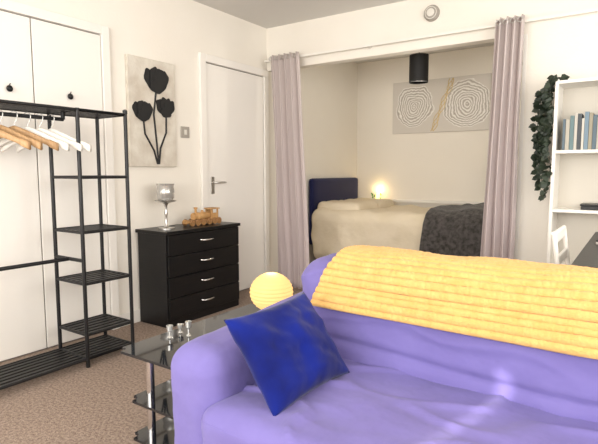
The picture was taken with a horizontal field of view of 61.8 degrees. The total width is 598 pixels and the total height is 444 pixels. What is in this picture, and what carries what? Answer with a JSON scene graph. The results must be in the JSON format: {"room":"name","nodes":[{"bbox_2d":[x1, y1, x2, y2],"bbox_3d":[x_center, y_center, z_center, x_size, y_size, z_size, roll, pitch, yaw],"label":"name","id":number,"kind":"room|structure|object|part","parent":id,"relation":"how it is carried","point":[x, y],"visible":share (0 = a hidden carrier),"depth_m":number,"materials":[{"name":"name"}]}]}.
{"room":"studio apartment","nodes":[
{"label":"studio apartment","id":0,"kind":"room"},
{"bbox_2d":[0,287,302,443],"bbox_3d":[0.492,0.929,2.466,4.600,0.100,7.560,4,7,34],"label":"floor","id":1,"kind":"structure","parent":0,"point":[75,404],"depth_m":2.46,"materials":[{"name":"carpet"}]},
{"bbox_2d":[0,99,134,389],"bbox_3d":[-1.496,0.112,2.645,0.308,1.491,1.235,4,7,34],"label":"rack","id":2,"kind":"object","parent":1,"relation":"on","point":[11,374],"visible":0.96,"depth_m":2.94,"materials":[{"name":"black metal"}]},
{"bbox_2d":[0,129,30,149],"bbox_3d":[-1.561,-0.464,2.498,0.430,0.207,0.030,0,6,3],"label":"clothes hanger","id":3,"kind":"object","parent":2,"relation":"hanging from","point":[24,143],"visible":1,"depth_m":2.49,"materials":[{"name":"brown wood"}]},
{"bbox_2d":[0,110,42,149],"bbox_3d":[-1.521,-0.470,2.556,0.430,0.207,0.030,1,6,8],"label":"clothes hanger","id":4,"kind":"object","parent":2,"relation":"hanging from","point":[35,143],"visible":0.77,"depth_m":2.53,"materials":[{"name":"brown wood"}]},
{"bbox_2d":[0,111,58,150],"bbox_3d":[-1.483,-0.476,2.613,0.430,0.207,0.030,0,6,-1],"label":"clothes hanger","id":5,"kind":"object","parent":2,"relation":"hanging from","point":[50,143],"visible":0.73,"depth_m":2.61,"materials":[{"name":"brown wood"}]},
{"bbox_2d":[0,112,69,150],"bbox_3d":[-1.442,-0.481,2.671,0.430,0.207,0.030,1,6,6],"label":"clothes hanger","id":6,"kind":"object","parent":2,"relation":"hanging from","point":[62,144],"visible":0.7,"depth_m":2.65,"materials":[{"name":"white plastic"}]},
{"bbox_3d":[-1.584,-0.163,2.487,0.280,0.851,0.922,4,7,34],"label":"hanging rail","id":7,"kind":"part","parent":2,"relation":"part of","materials":[{"name":"black metal"}]},
{"bbox_2d":[1,113,82,151],"bbox_3d":[-1.407,-0.487,2.724,0.430,0.207,0.030,0,6,-1],"label":"clothes hanger","id":8,"kind":"object","parent":2,"relation":"hanging from","point":[75,145],"visible":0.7,"depth_m":2.72,"materials":[{"name":"white wood"}]},
{"bbox_2d":[16,114,91,151],"bbox_3d":[-1.369,-0.492,2.778,0.430,0.207,0.030,1,6,6],"label":"clothes hanger","id":9,"kind":"object","parent":2,"relation":"hanging from","point":[86,146],"visible":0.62,"depth_m":2.76,"materials":[{"name":"white plastic"}]},
{"bbox_2d":[135,221,239,327],"bbox_3d":[-0.837,0.379,3.951,0.368,0.700,0.790,4,7,34],"label":"dresser","id":10,"kind":"object","parent":1,"relation":"on","point":[187,272],"visible":0.97,"depth_m":3.72,"materials":[{"name":"black wood"}]},
{"bbox_2d":[155,184,175,229],"bbox_3d":[-0.985,-0.116,3.699,0.156,0.334,0.156,4,7,34],"label":"candle holder","id":11,"kind":"object","parent":10,"relation":"on","point":[165,192],"visible":1,"depth_m":3.64,"materials":[{"name":"silver metal"}]},
{"bbox_2d":[156,184,173,199],"bbox_3d":[-0.985,-0.222,3.688,0.132,0.120,0.132,4,7,34],"label":"glass cup","id":12,"kind":"object","parent":11,"relation":"on","point":[164,191],"depth_m":3.64,"materials":[{"name":"clear glass"}]},
{"bbox_2d":[182,207,221,225],"bbox_3d":[-0.777,-0.050,3.995,0.095,0.142,0.361,4,7,34],"label":"train","id":13,"kind":"object","parent":10,"relation":"on","point":[202,217],"visible":1,"depth_m":3.98,"materials":[{"name":"brown wood"}]},
{"bbox_2d":[120,304,260,443],"bbox_3d":[-0.306,0.684,2.155,0.380,0.450,0.830,4,7,34],"label":"glass coffee table","id":14,"kind":"object","parent":1,"relation":"on","point":[159,350],"visible":0.31,"depth_m":1.94,"materials":[{"name":"black"}]},
{"bbox_2d":[132,379,173,419],"bbox_3d":[-0.306,0.664,2.153,0.340,0.010,0.770,4,7,34],"label":"shelf","id":15,"kind":"object","parent":14,"relation":"attached to","point":[160,402],"depth_m":1.91,"materials":[{"name":"black glass"}]},
{"bbox_2d":[134,416,174,443],"bbox_3d":[-0.306,0.813,2.168,0.340,0.010,0.770,4,7,34],"label":"shelf","id":16,"kind":"object","parent":14,"relation":"attached to","point":[164,433],"depth_m":1.95,"materials":[{"name":"black glass"}]},
{"bbox_2d":[166,320,191,337],"bbox_3d":[-0.493,0.438,2.051,0.088,0.060,0.098,4,7,34],"label":"tealight holder","id":17,"kind":"object","parent":14,"relation":"on","point":[188,324],"visible":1,"depth_m":2.04,"materials":[{"name":"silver metal"}]},
{"bbox_2d":[166,324,172,337],"bbox_3d":[-0.525,0.445,2.031,0.028,0.050,0.028,4,7,34],"label":"cup","id":18,"kind":"object","parent":17,"relation":"on","point":[169,328],"depth_m":2.02,"materials":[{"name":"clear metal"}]},
{"bbox_2d":[177,323,183,332],"bbox_3d":[-0.498,0.446,2.098,0.028,0.035,0.028,4,7,34],"label":"cup","id":19,"kind":"object","parent":17,"relation":"on","point":[180,325],"depth_m":2.09,"materials":[{"name":"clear metal"}]},
{"bbox_2d":[185,320,191,336],"bbox_3d":[-0.454,0.438,2.055,0.028,0.060,0.028,4,7,34],"label":"cup","id":20,"kind":"object","parent":17,"relation":"on","point":[188,324],"depth_m":2.05,"materials":[{"name":"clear metal"}]},
{"bbox_3d":[-0.306,0.465,2.133,0.380,0.010,0.830,4,7,34],"label":"glass","id":21,"kind":"part","parent":14,"relation":"part of","materials":[{"name":"black"}]},
{"bbox_2d":[250,272,292,309],"bbox_3d":[-0.131,0.338,2.371,0.208,0.194,0.208,4,7,34],"label":"lantern lamp","id":22,"kind":"object","parent":14,"relation":"on","point":[269,288],"visible":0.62,"depth_m":2.29,"materials":[{"name":"yellow paper"}]},
{"bbox_2d":[171,253,597,443],"bbox_3d":[0.604,0.587,1.319,1.987,0.809,0.881,4,7,36],"label":"sofa","id":23,"kind":"object","parent":1,"relation":"on","point":[405,383],"visible":0.64,"depth_m":1.46,"materials":[{"name":"purple fabric"}]},
{"bbox_3d":[-0.107,0.612,1.841,0.230,0.609,0.816,4,7,36],"label":"arm","id":24,"kind":"part","parent":23,"relation":"part of"},
{"bbox_2d":[224,292,349,415],"bbox_3d":[-0.026,0.392,1.558,0.227,0.257,0.386,4,7,34],"label":"cushion","id":25,"kind":"object","parent":23,"relation":"on","point":[288,350],"visible":1,"depth_m":1.48,"materials":[{"name":"fabric"}]},
{"bbox_3d":[0.538,0.748,1.243,1.637,0.442,0.656,4,7,36],"label":"seat","id":26,"kind":"part","parent":23,"relation":"part of","materials":[{"name":"purple fabric"}]},
{"bbox_3d":[0.801,0.543,1.510,1.866,0.759,0.334,4,7,36],"label":"backrest","id":27,"kind":"part","parent":23,"relation":"part of","materials":[{"name":"purple fabric"}]},
{"bbox_2d":[310,245,597,359],"bbox_3d":[0.829,0.279,1.470,1.692,0.300,0.391,4,7,36],"label":"throw","id":28,"kind":"object","parent":23,"relation":"on","point":[551,307],"visible":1,"depth_m":1.52,"materials":[{"name":"yellow fabric"}]},
{"bbox_2d":[309,177,483,258],"bbox_3d":[1.237,0.056,5.425,2.101,1.050,1.320,4,7,34],"label":"bed","id":29,"kind":"object","parent":1,"relation":"on","point":[339,219],"visible":0.56,"depth_m":5.11,"materials":[{"name":"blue fabric"}]},
{"bbox_3d":[0.437,-0.157,6.047,0.058,0.750,1.110,4,7,34],"label":"headboard","id":30,"kind":"part","parent":29,"relation":"part of","materials":[{"name":"blue fabric"}]},
{"bbox_2d":[317,200,377,209],"bbox_3d":[0.547,-0.160,5.637,0.544,0.160,0.541,4,7,34],"label":"pillow","id":31,"kind":"object","parent":29,"relation":"on","point":[321,204],"depth_m":5.47,"materials":[{"name":"beige fabric"}]},
{"bbox_2d":[345,198,393,207],"bbox_3d":[0.833,-0.205,6.061,0.536,0.161,0.519,4,7,34],"label":"pillow","id":32,"kind":"object","parent":29,"relation":"on","point":[381,203],"depth_m":5.93,"materials":[{"name":"beige fabric"}]},
{"bbox_2d":[311,205,432,258],"bbox_3d":[1.256,0.154,5.441,2.052,0.632,1.228,4,7,34],"label":"duvet","id":33,"kind":"object","parent":29,"relation":"on","point":[334,228],"depth_m":5.19,"materials":[{"name":"beige fabric"}]},
{"bbox_2d":[419,202,483,256],"bbox_3d":[1.802,0.056,5.039,0.736,0.468,1.320,4,7,34],"label":"throw blanket","id":34,"kind":"object","parent":29,"relation":"on","point":[455,230],"depth_m":4.61,"materials":[{"name":"grey fabric"}]},
{"bbox_2d":[551,225,569,264],"bbox_3d":[1.473,0.456,2.527,0.379,0.834,0.404,4,7,34],"label":"folding chair","id":35,"kind":"object","parent":1,"relation":"on","point":[558,234],"visible":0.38,"depth_m":2.54,"materials":[{"name":"white wood"}]},
{"bbox_2d":[547,77,597,264],"bbox_3d":[2.088,-0.059,3.207,0.840,1.720,0.255,4,7,34],"label":"bookcase","id":36,"kind":"object","parent":1,"relation":"on","point":[574,177],"visible":0.62,"depth_m":3.42,"materials":[{"name":"white wood"}]},
{"bbox_2d":[529,74,569,200],"bbox_3d":[1.692,-0.563,3.390,0.203,0.838,0.285,0,6,-3],"label":"trailing ivy","id":37,"kind":"object","parent":36,"relation":"on","point":[544,117],"visible":0.92,"depth_m":3.35,"materials":[{"name":"green plant"}]},
{"bbox_2d":[562,112,597,149],"bbox_3d":[2.055,-0.580,3.156,0.681,0.241,0.160,4,7,34],"label":"books","id":38,"kind":"object","parent":36,"relation":"in","point":[579,132],"visible":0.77,"depth_m":3.22,"materials":[{"name":"blue paper"}]},
{"bbox_2d":[562,119,565,149],"bbox_3d":[1.774,-0.578,3.334,0.016,0.201,0.137,4,7,34],"label":"book","id":39,"kind":"object","parent":38,"relation":"on","point":[564,120],"depth_m":3.28,"materials":[{"name":"blue paper"}]},
{"bbox_2d":[564,119,569,149],"bbox_3d":[1.789,-0.575,3.321,0.023,0.198,0.132,4,7,34],"label":"book","id":40,"kind":"object","parent":38,"relation":"on","point":[566,122],"depth_m":3.27,"materials":[{"name":"beige paper"}]},
{"bbox_2d":[569,116,574,149],"bbox_3d":[1.818,-0.587,3.317,0.024,0.221,0.160,4,7,34],"label":"book","id":41,"kind":"object","parent":38,"relation":"on","point":[572,118],"depth_m":3.25,"materials":[{"name":"teal paper"}]},
{"bbox_2d":[573,112,578,149],"bbox_3d":[1.833,-0.594,3.300,0.018,0.240,0.150,4,7,34],"label":"book","id":42,"kind":"object","parent":38,"relation":"on","point":[575,118],"depth_m":3.24,"materials":[{"name":"beige paper"}]},
{"bbox_2d":[580,118,584,149],"bbox_3d":[1.868,-0.573,3.282,0.014,0.202,0.156,4,7,34],"label":"book","id":43,"kind":"object","parent":38,"relation":"on","point":[582,120],"depth_m":3.22,"materials":[{"name":"beige paper"}]},
{"bbox_2d":[583,112,589,149],"bbox_3d":[1.880,-0.591,3.262,0.024,0.241,0.140,4,7,34],"label":"book","id":44,"kind":"object","parent":38,"relation":"on","point":[586,121],"depth_m":3.20,"materials":[{"name":"blue paper"}]},
{"bbox_2d":[588,112,594,149],"bbox_3d":[1.902,-0.587,3.253,0.021,0.234,0.149,4,7,34],"label":"book","id":45,"kind":"object","parent":38,"relation":"on","point":[591,116],"depth_m":3.19,"materials":[{"name":"beige paper"}]},
{"bbox_2d":[592,115,597,148],"bbox_3d":[1.921,-0.578,3.241,0.023,0.219,0.150,4,7,34],"label":"book","id":46,"kind":"object","parent":38,"relation":"on","point":[594,117],"depth_m":3.18,"materials":[{"name":"blue paper"}]},
{"bbox_2d":[596,120,597,148],"bbox_3d":[1.942,-0.570,3.232,0.021,0.205,0.158,4,7,34],"label":"book","id":47,"kind":"object","parent":38,"relation":"on","point":[596,120],"depth_m":3.17,"materials":[{"name":"beige paper"}]},
{"bbox_2d":[580,203,597,209],"bbox_3d":[1.993,-0.099,3.259,0.270,0.036,0.190,4,7,34],"label":"storage box","id":48,"kind":"object","parent":36,"relation":"on","point":[584,206],"visible":1,"depth_m":3.23,"materials":[{"name":"black metal"}]},
{"bbox_3d":[1.993,-0.111,3.257,0.270,0.012,0.190,4,7,34],"label":"lid","id":49,"kind":"part","parent":48,"relation":"part of","materials":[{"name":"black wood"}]},
{"bbox_2d":[571,232,597,267],"bbox_3d":[1.750,0.518,2.210,0.880,0.770,1.280,4,7,34],"label":"desk","id":50,"kind":"object","parent":1,"relation":"on","point":[588,257],"visible":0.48,"depth_m":2.11,"materials":[{"name":"black wood"}]},
{"bbox_2d":[11,0,357,313],"bbox_3d":[-1.348,-0.489,3.581,0.150,2.500,7.560,4,7,34],"label":"wall","id":51,"kind":"structure","parent":0,"point":[174,32],"depth_m":4.05,"materials":[{"name":"paint"}]},
{"bbox_2d":[0,0,119,361],"bbox_3d":[-1.786,-0.209,2.791,0.040,2.100,1.740,4,7,34],"label":"wardrobe","id":52,"kind":"object","parent":51,"relation":"attached to","point":[47,57],"visible":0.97,"depth_m":3.12,"materials":[{"name":"white wood"}]},
{"bbox_3d":[-1.672,-0.771,2.888,0.022,0.038,0.038,4,7,34],"label":"knob","id":53,"kind":"part","parent":52,"relation":"part of","materials":[{"name":"black metal"}]},
{"bbox_3d":[-1.762,-0.185,2.845,0.014,2.022,0.557,4,7,34],"label":"door","id":54,"kind":"part","parent":52,"relation":"part of","materials":[{"name":"white wood"}]},
{"bbox_3d":[-1.471,-0.228,3.271,0.014,2.022,0.462,4,7,34],"label":"door","id":55,"kind":"part","parent":52,"relation":"part of","materials":[{"name":"white wood"}]},
{"bbox_2d":[120,309,140,326],"bbox_3d":[-1.069,0.684,3.964,0.015,0.090,0.830,4,7,34],"label":"baseboard","id":56,"kind":"structure","parent":51,"relation":"attached to","point":[136,312],"depth_m":3.72,"materials":[{"name":"white"}]},
{"bbox_2d":[125,54,176,166],"bbox_3d":[-1.097,-0.812,3.748,0.039,0.790,0.437,4,7,34],"label":"flower canvas","id":57,"kind":"object","parent":51,"relation":"attached to","point":[150,84],"visible":0.99,"depth_m":3.72,"materials":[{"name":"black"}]},
{"bbox_2d":[180,126,189,137],"bbox_3d":[-0.920,-0.726,4.043,0.015,0.090,0.090,4,7,34],"label":"light switch","id":58,"kind":"object","parent":51,"relation":"attached to","point":[184,130],"visible":1,"depth_m":4.03,"materials":[{"name":"silver plastic"}]},
{"bbox_2d":[198,52,269,272],"bbox_3d":[-0.565,-0.388,4.588,0.030,2.100,0.920,4,7,34],"label":"trim","id":59,"kind":"structure","parent":51,"relation":"attached to","point":[203,58],"depth_m":4.39,"materials":[{"name":"white wood"}]},
{"bbox_2d":[206,63,263,290],"bbox_3d":[-0.544,-0.356,4.580,0.070,2.017,0.769,4,7,34],"label":"door","id":60,"kind":"structure","parent":51,"relation":"attached to","point":[234,98],"depth_m":4.60,"materials":[{"name":"white wood"}]},
{"bbox_2d":[211,177,214,193],"bbox_3d":[-0.746,-0.317,4.324,0.006,0.150,0.040,4,7,34],"label":"plate","id":61,"kind":"object","parent":60,"relation":"attached to","point":[212,178],"depth_m":4.32,"materials":[{"name":"silver metal"}]},
{"bbox_3d":[-0.692,-0.344,4.348,0.054,0.018,0.124,4,7,34],"label":"handle","id":62,"kind":"part","parent":60,"relation":"part of","materials":[{"name":"silver metal"}]},
{"bbox_3d":[-0.692,-0.344,4.348,0.054,0.018,0.124,4,7,34],"label":"lever","id":63,"kind":"part","parent":60,"relation":"part of","materials":[{"name":"silver metal"}]},
{"bbox_2d":[208,63,261,290],"bbox_3d":[-0.574,-0.357,4.600,0.004,2.035,0.785,4,7,34],"label":"gap","id":64,"kind":"object","parent":51,"relation":"attached to","point":[208,63],"visible":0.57,"depth_m":4.57,"materials":[{"name":"grey"}]},
{"bbox_2d":[193,0,523,63],"bbox_3d":[0.492,-1.658,2.208,4.600,0.100,7.560,4,7,34],"label":"ceiling","id":65,"kind":"structure","parent":0,"point":[267,14],"depth_m":4.27,"materials":[{"name":"white paint"}]},
{"bbox_2d":[409,52,428,83],"bbox_3d":[1.122,-1.579,4.665,0.176,0.545,0.176,4,7,34],"label":"pendant lamp","id":66,"kind":"object","parent":65,"relation":"hanging from","point":[418,62],"visible":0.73,"depth_m":4.61,"materials":[{"name":"black metal"}]},
{"bbox_2d":[267,0,597,262],"bbox_3d":[1.493,-0.511,3.802,4.300,2.500,0.100,4,7,34],"label":"wall","id":67,"kind":"structure","parent":0,"point":[568,45],"depth_m":3.71,"materials":[{"name":"paint"}]},
{"bbox_2d":[264,8,597,62],"bbox_3d":[1.040,-1.452,3.914,3.280,0.020,0.070,4,7,34],"label":"rail","id":68,"kind":"object","parent":67,"relation":"attached to","point":[369,46],"visible":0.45,"depth_m":3.83,"materials":[{"name":"white wood"}]},
{"bbox_2d":[269,51,308,288],"bbox_3d":[-0.089,-0.463,4.681,0.439,2.170,0.088,4,7,34],"label":"curtain","id":69,"kind":"object","parent":68,"relation":"hanging from","point":[292,214],"visible":0.97,"depth_m":4.67,"materials":[{"name":"pink fabric"}]},
{"bbox_2d":[480,14,524,258],"bbox_3d":[1.458,-0.358,3.635,0.254,2.170,0.088,4,7,34],"label":"curtain","id":70,"kind":"object","parent":68,"relation":"hanging from","point":[499,214],"visible":0.8,"depth_m":3.60,"materials":[{"name":"pink fabric"}]},
{"bbox_2d":[424,5,439,21],"bbox_3d":[1.035,-1.638,3.914,0.124,0.124,0.043,4,7,34],"label":"smoke detector","id":71,"kind":"object","parent":67,"relation":"attached to","point":[431,13],"visible":1,"depth_m":3.90,"materials":[{"name":"beige plastic"}]},
{"bbox_2d":[427,8,433,15],"bbox_3d":[1.025,-1.636,3.901,0.060,0.060,0.010,4,7,34],"label":"vent","id":72,"kind":"object","parent":71,"relation":"attached to","point":[430,11],"depth_m":3.90,"materials":[{"name":"white plastic"}]},
{"bbox_2d":[514,34,527,259],"bbox_3d":[1.648,-0.301,3.717,0.025,2.100,0.108,4,7,34],"label":"trim","id":73,"kind":"structure","parent":67,"relation":"attached to","point":[525,35],"depth_m":3.65,"materials":[{"name":"white wood"}]},
{"bbox_2d":[357,41,523,207],"bbox_3d":[2.575,-0.669,5.386,4.300,2.500,0.150,4,7,34],"label":"wall","id":74,"kind":"structure","parent":0,"point":[435,166],"depth_m":6.07,"materials":[{"name":"paint"}]},
{"bbox_2d":[371,198,482,203],"bbox_3d":[1.743,-0.230,5.871,2.230,0.030,0.060,4,7,34],"label":"wall ledge","id":75,"kind":"object","parent":74,"relation":"attached to","point":[393,200],"visible":0.29,"depth_m":5.93,"materials":[{"name":"white wood"}]},
{"bbox_2d":[371,193,381,198],"bbox_3d":[0.983,-0.338,6.381,0.156,0.082,0.056,4,7,34],"label":"candle lantern","id":76,"kind":"object","parent":75,"relation":"on","point":[377,195],"visible":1,"depth_m":6.35,"materials":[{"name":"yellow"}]},
{"bbox_2d":[392,73,491,133],"bbox_3d":[1.638,-1.361,5.840,1.150,0.614,0.040,4,7,34],"label":"painting","id":77,"kind":"object","parent":74,"relation":"attached to","point":[460,103],"visible":0.99,"depth_m":5.79,"materials":[{"name":"beige fabric"}]}
]}

